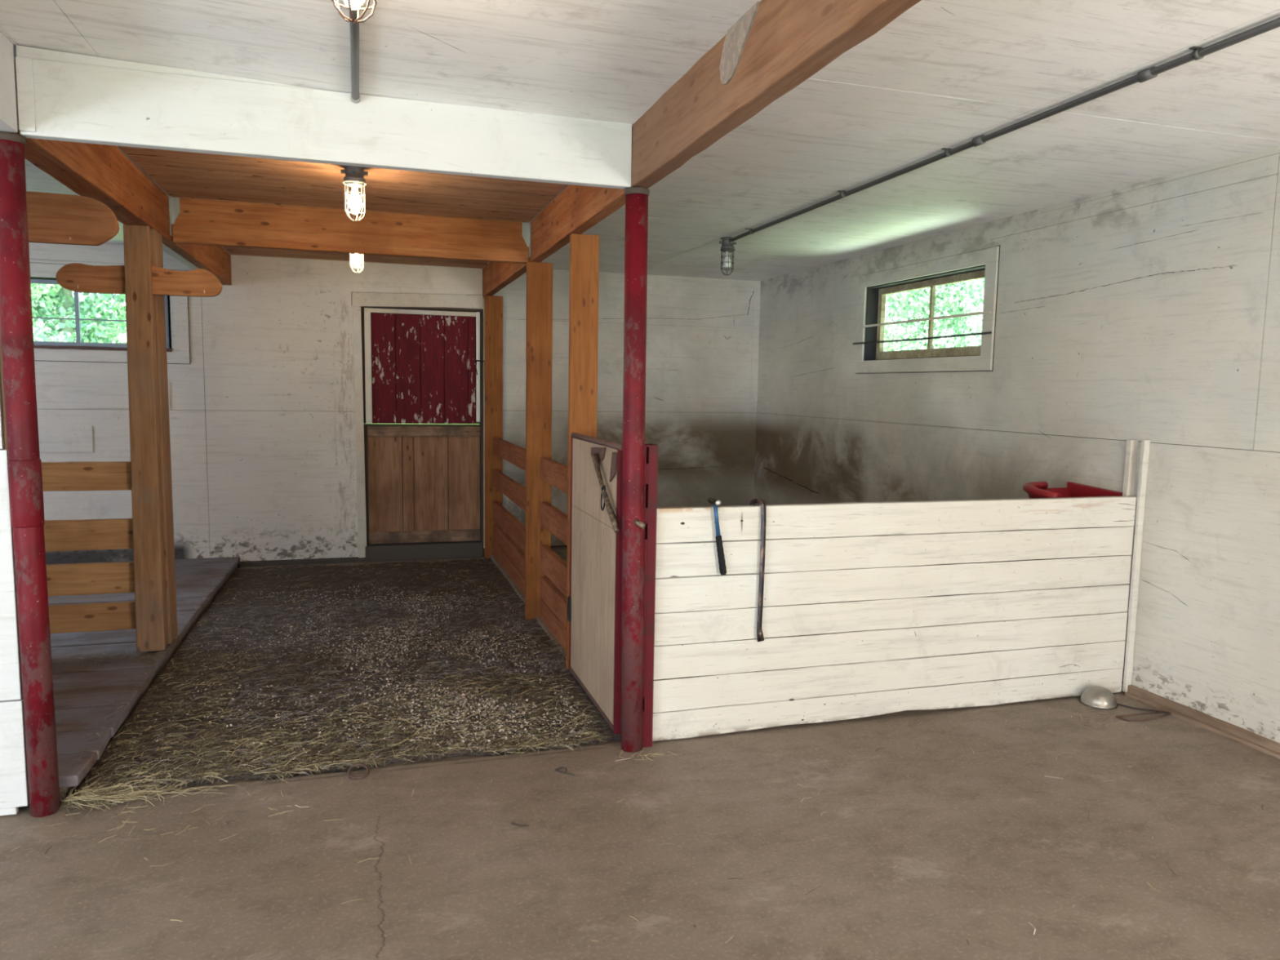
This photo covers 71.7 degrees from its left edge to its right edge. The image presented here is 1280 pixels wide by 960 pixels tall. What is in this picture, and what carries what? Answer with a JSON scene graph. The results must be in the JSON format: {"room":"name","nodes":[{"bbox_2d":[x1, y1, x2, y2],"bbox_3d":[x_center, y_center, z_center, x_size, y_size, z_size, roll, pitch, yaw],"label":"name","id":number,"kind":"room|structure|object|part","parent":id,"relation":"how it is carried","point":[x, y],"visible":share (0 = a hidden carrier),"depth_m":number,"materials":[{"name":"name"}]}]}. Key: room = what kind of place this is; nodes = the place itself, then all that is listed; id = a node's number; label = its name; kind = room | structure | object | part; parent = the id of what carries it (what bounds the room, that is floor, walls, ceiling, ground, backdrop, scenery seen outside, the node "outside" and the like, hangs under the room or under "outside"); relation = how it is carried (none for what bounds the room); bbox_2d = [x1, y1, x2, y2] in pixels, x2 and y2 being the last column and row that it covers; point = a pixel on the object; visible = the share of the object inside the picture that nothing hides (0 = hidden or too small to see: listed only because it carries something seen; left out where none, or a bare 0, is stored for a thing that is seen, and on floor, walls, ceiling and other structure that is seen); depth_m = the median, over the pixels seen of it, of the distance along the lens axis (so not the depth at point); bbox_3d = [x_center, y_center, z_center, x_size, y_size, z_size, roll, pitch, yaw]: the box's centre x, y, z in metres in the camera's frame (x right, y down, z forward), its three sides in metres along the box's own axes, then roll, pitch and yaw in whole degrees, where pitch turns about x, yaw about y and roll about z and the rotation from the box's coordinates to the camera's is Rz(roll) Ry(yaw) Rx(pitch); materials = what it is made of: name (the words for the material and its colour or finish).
{"room":"farm building","nodes":[
{"label":"farm building","id":0,"kind":"room"},
{"bbox_2d":[28,242,760,567],"bbox_3d":[-2.737,-0.584,7.234,8.250,2.640,0.142,-1,6,-17],"label":"wall","id":1,"kind":"structure","parent":0,"point":[262,412],"depth_m":7.20,"materials":[{"name":"paint"}]},
{"bbox_2d":[29,262,191,364],"bbox_3d":[-4.242,-1.252,6.684,1.539,0.718,0.162,-1,6,-17],"label":"window","id":2,"kind":"structure","parent":1,"relation":"in","point":[51,351],"depth_m":6.71,"materials":[{"name":"paint"}]},
{"bbox_3d":[-4.265,-1.257,6.704,1.255,0.485,0.030,-1,6,-17],"label":"sash","id":3,"kind":"part","parent":2,"relation":"part of","materials":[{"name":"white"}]},
{"bbox_3d":[-4.247,-0.992,6.649,1.330,0.028,0.044,-1,6,-17],"label":"sill","id":4,"kind":"part","parent":2,"relation":"part of","materials":[{"name":"wood"}]},
{"bbox_2d":[239,556,368,567],"bbox_3d":[-2.756,0.683,7.289,0.990,0.069,0.050,-1,6,-17],"label":"baseboard","id":5,"kind":"structure","parent":1,"relation":"attached to","point":[317,561],"depth_m":7.27,"materials":[{"name":"grey"}]},
{"bbox_2d":[351,291,484,561],"bbox_3d":[-1.861,-0.444,7.511,1.078,2.254,0.161,-1,6,-17],"label":"door","id":6,"kind":"structure","parent":1,"relation":"in","point":[420,482],"depth_m":7.47,"materials":[{"name":"brown wood"}]},
{"bbox_3d":[-1.817,-0.411,7.488,0.928,0.087,0.024,-1,6,-17],"label":"rail","id":7,"kind":"part","parent":6,"relation":"part of","materials":[{"name":"brown wood"}]},
{"bbox_3d":[-1.833,0.483,7.582,0.928,0.101,0.021,-1,6,-17],"label":"rail","id":8,"kind":"part","parent":6,"relation":"part of","materials":[{"name":"brown wood"}]},
{"bbox_2d":[0,546,1279,959],"bbox_3d":[-1.078,1.311,1.809,8.370,0.150,11.800,-1,6,-17],"label":"floor","id":9,"kind":"structure","parent":0,"point":[984,846],"depth_m":2.75,"materials":[{"name":"concrete"}]},
{"bbox_2d":[0,327,29,815],"bbox_3d":[-3.352,-0.091,2.412,2.818,2.424,0.067,-1,6,-17],"label":"panel","id":10,"kind":"object","parent":9,"relation":"on","point":[14,783],"visible":0.85,"depth_m":2.86,"materials":[{"name":"white wood"}]},
{"bbox_2d":[0,131,60,817],"bbox_3d":[-1.962,0.022,2.834,0.094,2.172,0.094,-1,6,-17],"label":"column","id":11,"kind":"structure","parent":9,"relation":"on","point":[24,461],"depth_m":2.80,"materials":[{"name":"red paint"}]},
{"bbox_2d":[45,556,239,801],"bbox_3d":[-4.248,0.885,4.572,3.551,0.156,4.337,-1,6,-17],"label":"platform","id":12,"kind":"object","parent":9,"relation":"on","point":[83,692],"visible":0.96,"depth_m":4.17,"materials":[{"name":"grey wood"}]},
{"bbox_2d":[41,224,177,652],"bbox_3d":[-3.811,-0.177,4.073,2.923,2.098,0.300,-1,6,-17],"label":"divider","id":13,"kind":"object","parent":12,"relation":"on","point":[153,613],"visible":0.88,"depth_m":4.38,"materials":[{"name":"brown wood"}]},
{"bbox_3d":[-3.860,-0.002,4.002,2.782,0.142,0.040,-1,6,-17],"label":"rail","id":14,"kind":"part","parent":13,"relation":"part of","materials":[{"name":"brown wood"}]},
{"bbox_3d":[-3.865,0.288,4.032,2.782,0.152,0.040,-1,6,-17],"label":"rail","id":15,"kind":"part","parent":13,"relation":"part of","materials":[{"name":"brown wood"}]},
{"bbox_3d":[-3.869,0.508,4.055,2.782,0.155,0.040,-1,6,-17],"label":"rail","id":16,"kind":"part","parent":13,"relation":"part of","materials":[{"name":"brown wood"}]},
{"bbox_3d":[-3.872,0.701,4.075,2.782,0.140,0.040,-1,6,-17],"label":"rail","id":17,"kind":"part","parent":13,"relation":"part of","materials":[{"name":"brown wood"}]},
{"bbox_2d":[55,262,222,297],"bbox_3d":[-2.446,-0.980,4.347,0.721,0.142,0.040,-1,6,-17],"label":"board","id":18,"kind":"object","parent":13,"relation":"attached to","point":[74,277],"visible":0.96,"depth_m":4.31,"materials":[{"name":"brown wood"}]},
{"bbox_3d":[-2.449,-0.185,4.373,0.127,2.098,0.070,-1,6,-17],"label":"post","id":19,"kind":"part","parent":13,"relation":"part of","materials":[{"name":"brown wood"}]},
{"bbox_3d":[-2.485,-0.203,4.542,0.113,2.098,0.185,-1,6,-17],"label":"post","id":20,"kind":"part","parent":13,"relation":"part of","materials":[{"name":"brown wood"}]},
{"bbox_2d":[51,567,232,767],"bbox_3d":[-2.811,0.827,4.796,0.671,0.064,3.796,-1,6,-17],"label":"chaff","id":21,"kind":"object","parent":12,"relation":"on","point":[167,647],"visible":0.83,"depth_m":4.31,"materials":[{"name":"beige plant"}]},
{"bbox_2d":[57,557,621,817],"bbox_3d":[-1.581,0.875,5.235,2.210,0.085,4.388,-1,6,-17],"label":"bedding","id":22,"kind":"object","parent":9,"relation":"on","point":[289,671],"visible":1,"depth_m":4.21,"materials":[{"name":"brown plant"}]},
{"bbox_2d":[347,763,369,778],"bbox_3d":[-1.037,1.072,3.264,0.077,0.023,0.093,-1,6,-17],"label":"ring","id":23,"kind":"object","parent":9,"relation":"on","point":[349,775],"visible":1,"depth_m":3.26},
{"bbox_2d":[511,822,528,826],"bbox_3d":[-0.394,1.129,2.903,0.060,0.007,0.011,3,6,15],"label":"twig","id":24,"kind":"object","parent":9,"relation":"on","point":[513,823],"visible":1,"depth_m":2.90,"materials":[{"name":"brown"}]},
{"bbox_2d":[484,233,599,669],"bbox_3d":[-0.637,-0.207,5.517,0.172,2.228,4.181,-1,6,-17],"label":"divider","id":25,"kind":"object","parent":9,"relation":"on","point":[541,575],"visible":0.6,"depth_m":5.38,"materials":[{"name":"orange wood"}]},
{"bbox_3d":[-1.237,-0.423,7.486,0.152,2.228,0.042,-1,6,-17],"label":"post","id":26,"kind":"part","parent":25,"relation":"part of","materials":[{"name":"orange wood"}]},
{"bbox_3d":[-0.928,0.700,6.576,0.040,0.157,2.101,-1,6,-17],"label":"rail","id":27,"kind":"part","parent":25,"relation":"part of","materials":[{"name":"brown wood"}]},
{"bbox_3d":[-0.925,0.548,6.560,0.040,0.136,2.101,-1,6,-17],"label":"rail","id":28,"kind":"part","parent":25,"relation":"part of","materials":[{"name":"brown wood"}]},
{"bbox_3d":[-0.922,0.365,6.541,0.040,0.160,2.101,-1,6,-17],"label":"rail","id":29,"kind":"part","parent":25,"relation":"part of","materials":[{"name":"brown wood"}]},
{"bbox_3d":[-0.917,0.088,6.512,0.040,0.144,2.101,-1,6,-17],"label":"rail","id":30,"kind":"part","parent":25,"relation":"part of","materials":[{"name":"brown wood"}]},
{"bbox_3d":[-0.913,-0.184,6.484,0.040,0.140,2.101,-1,6,-17],"label":"rail","id":31,"kind":"part","parent":25,"relation":"part of","materials":[{"name":"brown wood"}]},
{"bbox_3d":[-0.622,-0.204,5.443,0.157,2.218,0.042,-1,6,-17],"label":"post","id":32,"kind":"part","parent":25,"relation":"part of","materials":[{"name":"orange wood"}]},
{"bbox_3d":[-0.457,0.866,5.056,0.040,0.157,1.011,-1,6,-17],"label":"rail","id":33,"kind":"part","parent":25,"relation":"part of","materials":[{"name":"brown wood"}]},
{"bbox_3d":[-0.454,0.714,5.040,0.040,0.136,1.011,-1,6,-17],"label":"rail","id":34,"kind":"part","parent":25,"relation":"part of","materials":[{"name":"brown wood"}]},
{"bbox_3d":[-0.451,0.531,5.021,0.040,0.160,1.011,-1,6,-17],"label":"rail","id":35,"kind":"part","parent":25,"relation":"part of","materials":[{"name":"brown wood"}]},
{"bbox_3d":[-0.446,0.255,4.992,0.040,0.144,1.011,-1,6,-17],"label":"rail","id":36,"kind":"part","parent":25,"relation":"part of","materials":[{"name":"brown wood"}]},
{"bbox_3d":[-0.442,-0.018,4.964,0.040,0.140,1.011,-1,6,-17],"label":"rail","id":37,"kind":"part","parent":25,"relation":"part of","materials":[{"name":"brown wood"}]},
{"bbox_3d":[-0.289,-0.117,4.445,0.142,2.173,0.042,-1,6,-17],"label":"post","id":38,"kind":"part","parent":25,"relation":"part of","materials":[{"name":"orange wood"}]},
{"bbox_2d":[555,766,574,775],"bbox_3d":[-0.275,1.086,3.311,0.087,0.010,0.034,5,7,32],"label":"twig","id":39,"kind":"object","parent":9,"relation":"on","point":[557,770],"visible":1,"depth_m":3.31,"materials":[{"name":"brown"}]},
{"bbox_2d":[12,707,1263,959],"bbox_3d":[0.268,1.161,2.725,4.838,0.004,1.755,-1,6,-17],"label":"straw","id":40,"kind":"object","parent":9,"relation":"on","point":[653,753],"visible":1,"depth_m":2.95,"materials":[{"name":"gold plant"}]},
{"bbox_2d":[621,186,657,752],"bbox_3d":[-0.005,-0.007,3.441,0.148,2.172,0.148,-1,6,-17],"label":"column","id":41,"kind":"structure","parent":9,"relation":"on","point":[640,459],"depth_m":3.42,"materials":[{"name":"red paint"}]},
{"bbox_2d":[567,432,622,734],"bbox_3d":[-0.216,0.404,3.935,0.066,1.184,0.934,-1,6,-17],"label":"gate","id":42,"kind":"object","parent":41,"relation":"attached to","point":[594,602],"visible":0.98,"depth_m":3.86,"materials":[{"name":"white wood"}]},
{"bbox_3d":[-0.216,0.980,4.024,0.025,0.020,0.820,-1,6,-17],"label":"rail","id":43,"kind":"part","parent":42,"relation":"part of","materials":[{"name":"wood"}]},
{"bbox_3d":[-0.141,0.046,3.629,0.036,0.286,0.383,-1,6,-16],"label":"lever","id":44,"kind":"part","parent":42,"relation":"part of","materials":[{"name":"grey metal"}]},
{"bbox_2d":[652,440,1150,741],"bbox_3d":[1.210,0.434,3.912,2.433,1.226,0.096,-1,6,-17],"label":"wall","id":45,"kind":"structure","parent":9,"relation":"on","point":[869,609],"depth_m":3.86,"materials":[{"name":"white wood"}]},
{"bbox_2d":[707,497,726,574],"bbox_3d":[0.315,0.228,3.588,0.070,0.312,0.100,-1,6,-17],"label":"hammer","id":46,"kind":"object","parent":45,"relation":"hanging from","point":[716,503],"visible":1,"depth_m":3.56,"materials":[{"name":"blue metal"}]},
{"bbox_2d":[750,497,766,641],"bbox_3d":[0.481,0.371,3.673,0.031,0.596,0.090,-4,8,-40],"label":"bar","id":47,"kind":"object","parent":45,"relation":"hanging from","point":[760,637],"visible":0.97,"depth_m":3.64,"materials":[{"name":"metal"}]},
{"bbox_2d":[1079,685,1117,709],"bbox_3d":[2.149,1.007,4.150,0.162,0.078,0.162,-1,6,-17],"label":"steel bowl","id":48,"kind":"object","parent":9,"relation":"on","point":[1095,696],"visible":1,"depth_m":4.10,"materials":[{"name":"grey metal"}]},
{"bbox_2d":[1116,702,1169,713],"bbox_3d":[2.309,1.052,4.072,0.222,0.011,0.028,5,7,33],"label":"twig","id":49,"kind":"object","parent":9,"relation":"on","point":[1123,705],"visible":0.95,"depth_m":4.07,"materials":[{"name":"brown"}]},
{"bbox_2d":[1115,711,1171,720],"bbox_3d":[2.264,1.059,3.979,0.259,0.015,0.070,-1,6,-17],"label":"wire","id":50,"kind":"object","parent":9,"relation":"on","point":[1153,713],"visible":1,"depth_m":3.98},
{"bbox_2d":[0,0,1279,280],"bbox_3d":[-1.034,-1.230,1.545,8.370,0.160,11.800,-1,6,-17],"label":"ceiling","id":51,"kind":"structure","parent":0,"point":[942,73],"depth_m":2.98,"materials":[{"name":"paint"}]},
{"bbox_2d":[0,31,17,132],"bbox_3d":[-0.891,-0.816,-0.713,0.102,0.264,7.131,-1,6,-17],"label":"ceiling beam","id":52,"kind":"structure","parent":51,"relation":"attached to","point":[8,114],"depth_m":2.63,"materials":[{"name":"white wood"}]},
{"bbox_2d":[5,59,231,285],"bbox_3d":[-2.596,-1.406,4.814,0.118,0.239,4.384,-1,6,-17],"label":"ceiling beam","id":53,"kind":"structure","parent":51,"relation":"attached to","point":[103,173],"depth_m":3.78,"materials":[{"name":"orange wood"}]},
{"bbox_2d":[26,191,119,245],"bbox_3d":[-2.549,-1.054,3.526,0.837,0.196,0.040,-1,6,-17],"label":"board","id":54,"kind":"object","parent":53,"relation":"attached to","point":[52,218],"visible":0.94,"depth_m":3.58,"materials":[{"name":"brown wood"}]},
{"bbox_2d":[15,44,631,189],"bbox_3d":[-0.968,-1.205,3.003,1.954,0.265,0.051,-1,6,-17],"label":"header beam","id":55,"kind":"structure","parent":51,"relation":"attached to","point":[62,96],"depth_m":2.94,"materials":[{"name":"white wood"}]},
{"bbox_2d":[168,196,530,263],"bbox_3d":[-1.591,-1.413,5.045,1.938,0.239,0.096,-1,6,-17],"label":"cross beam","id":56,"kind":"structure","parent":51,"relation":"attached to","point":[192,220],"depth_m":5.02,"materials":[{"name":"orange wood"}]},
{"bbox_2d":[331,0,377,23],"bbox_3d":[-0.583,-1.057,1.798,0.103,0.245,0.103,4,7,28],"label":"lamp","id":57,"kind":"object","parent":51,"relation":"attached to","point":[357,20],"visible":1,"depth_m":1.81,"materials":[{"name":"grey metal"}]},
{"bbox_2d":[341,164,368,221],"bbox_3d":[-1.295,-1.301,4.025,0.103,0.245,0.103,4,7,28],"label":"lamp","id":58,"kind":"object","parent":51,"relation":"attached to","point":[354,175],"visible":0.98,"depth_m":4.00,"materials":[{"name":"grey"}]},
{"bbox_3d":[-1.295,-1.279,4.027,0.054,0.112,0.054,-1,6,-17],"label":"bulb","id":59,"kind":"part","parent":58,"relation":"part of","materials":[{"name":"white glass"}]},
{"bbox_2d":[349,0,360,103],"bbox_3d":[-0.783,-1.222,2.424,0.034,0.033,1.171,-1,6,-17],"label":"conduit","id":60,"kind":"object","parent":51,"relation":"attached to","point":[355,98],"visible":1,"depth_m":2.57,"materials":[{"name":"grey metal"}]},
{"bbox_2d":[349,253,364,273],"bbox_3d":[-1.897,-1.510,5.931,0.103,0.245,0.103,4,7,28],"label":"lamp","id":61,"kind":"object","parent":51,"relation":"attached to","point":[356,260],"visible":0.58,"depth_m":5.92,"materials":[{"name":"grey glass"}]},
{"bbox_3d":[-1.897,-1.488,5.934,0.054,0.112,0.054,-1,6,-17],"label":"bulb","id":62,"kind":"part","parent":61,"relation":"part of","materials":[{"name":"white glass"}]},
{"bbox_2d":[482,125,632,297],"bbox_3d":[-0.656,-1.435,5.412,0.066,0.237,4.384,-1,6,-17],"label":"ceiling beam","id":63,"kind":"structure","parent":51,"relation":"attached to","point":[576,209],"depth_m":4.51,"materials":[{"name":"orange wood"}]},
{"bbox_2d":[719,236,736,275],"bbox_3d":[0.586,-1.496,5.944,0.103,0.245,0.103,4,7,28],"label":"lamp","id":64,"kind":"object","parent":51,"relation":"attached to","point":[727,246],"visible":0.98,"depth_m":5.92,"materials":[{"name":"grey metal"}]},
{"bbox_3d":[0.586,-1.475,5.947,0.054,0.112,0.054,-1,6,-17],"label":"bulb","id":65,"kind":"part","parent":64,"relation":"part of","materials":[{"name":"white glass"}]},
{"bbox_2d":[631,0,921,188],"bbox_3d":[1.052,-0.846,-0.105,0.075,0.266,7.147,-1,6,-17],"label":"ceiling beam","id":66,"kind":"structure","parent":51,"relation":"attached to","point":[775,46],"depth_m":2.29,"materials":[{"name":"brown wood"}]},
{"bbox_2d":[728,17,1279,241],"bbox_3d":[1.265,-1.359,3.710,0.062,0.034,4.585,-1,6,-17],"label":"conduit","id":67,"kind":"object","parent":51,"relation":"attached to","point":[1198,53],"visible":1,"depth_m":3.05,"materials":[{"name":"grey metal"}]},
{"bbox_2d":[753,146,1279,742],"bbox_3d":[2.848,-0.089,2.915,0.138,2.540,11.680,-1,6,-17],"label":"wall","id":68,"kind":"structure","parent":0,"point":[1149,309],"depth_m":4.29,"materials":[{"name":"paint"}]},
{"bbox_2d":[853,244,999,373],"bbox_3d":[1.897,-1.078,5.907,0.162,0.723,1.540,-1,6,-17],"label":"window","id":69,"kind":"structure","parent":68,"relation":"in","point":[982,263],"depth_m":5.87,"materials":[{"name":"paint"}]},
{"bbox_3d":[1.953,-1.074,5.909,0.035,0.520,1.300,-1,6,-17],"label":"sash","id":70,"kind":"part","parent":69,"relation":"part of","materials":[{"name":"beige wood"}]},
{"bbox_2d":[1022,481,1122,498],"bbox_3d":[2.091,0.189,4.417,0.436,0.331,0.381,-1,6,-17],"label":"pet feeder","id":71,"kind":"object","parent":68,"relation":"attached to","point":[1035,490],"visible":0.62,"depth_m":4.46,"materials":[{"name":"red plastic"}]},
{"bbox_2d":[1027,487,1122,498],"bbox_3d":[2.094,0.208,4.410,0.393,0.295,0.358,-1,6,-17],"label":"tub","id":72,"kind":"object","parent":71,"relation":"in","point":[1064,492],"depth_m":4.43,"materials":[{"name":"red plastic"}]},
{"bbox_2d":[1124,684,1279,759],"bbox_3d":[3.411,1.386,0.883,0.053,0.052,7.180,-1,6,-17],"label":"baseboard","id":73,"kind":"structure","parent":68,"relation":"attached to","point":[1248,738],"depth_m":3.87,"materials":[{"name":"wood"}]},
{"label":"outside","id":74,"kind":"structure","parent":0,"visible":0},
{"bbox_2d":[433,423,467,424],"bbox_3d":[-2.056,-0.018,15.150,85.000,0.100,90.000,-1,6,-17],"label":"ground","id":75,"kind":"structure","parent":74,"point":[433,424],"depth_m":34.56,"materials":[{"name":"green plant"}]},
{"bbox_2d":[31,283,126,343],"bbox_3d":[-10.259,-3.890,15.570,3.081,7.239,2.925,4,7,29],"label":"tree","id":76,"kind":"object","parent":75,"relation":"on","point":[94,307],"visible":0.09,"depth_m":15.57,"materials":[{"name":"green plant"}]},
{"bbox_2d":[883,293,911,351],"bbox_3d":[6.219,-4.489,24.920,3.106,7.063,3.126,0,6,-12],"label":"tree","id":77,"kind":"object","parent":75,"relation":"on","point":[904,348],"visible":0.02,"depth_m":24.26,"materials":[{"name":"green plant"}]},
{"bbox_2d":[888,292,942,349],"bbox_3d":[8.828,-5.099,30.613,3.022,7.187,2.987,-1,6,-17],"label":"tree","id":78,"kind":"object","parent":75,"relation":"on","point":[940,292],"visible":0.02,"depth_m":29.67,"materials":[{"name":"green plant"}]},
{"bbox_2d":[883,279,983,351],"bbox_3d":[6.963,-4.183,21.384,2.934,7.212,2.835,1,6,4],"label":"tree","id":79,"kind":"object","parent":75,"relation":"on","point":[951,304],"visible":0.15,"depth_m":20.73,"materials":[{"name":"green plant"}]},
{"bbox_2d":[937,278,984,347],"bbox_3d":[10.404,-4.653,26.545,2.908,7.196,2.942,4,6,23],"label":"tree","id":80,"kind":"object","parent":75,"relation":"on","point":[981,280],"visible":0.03,"depth_m":26.20,"materials":[{"name":"green plant"}]},
{"bbox_2d":[960,282,984,346],"bbox_3d":[8.195,-3.799,18.203,3.071,7.148,2.787,4,7,27],"label":"tree","id":81,"kind":"object","parent":75,"relation":"on","point":[976,319],"visible":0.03,"depth_m":18.41,"materials":[{"name":"green plant"}]}
]}

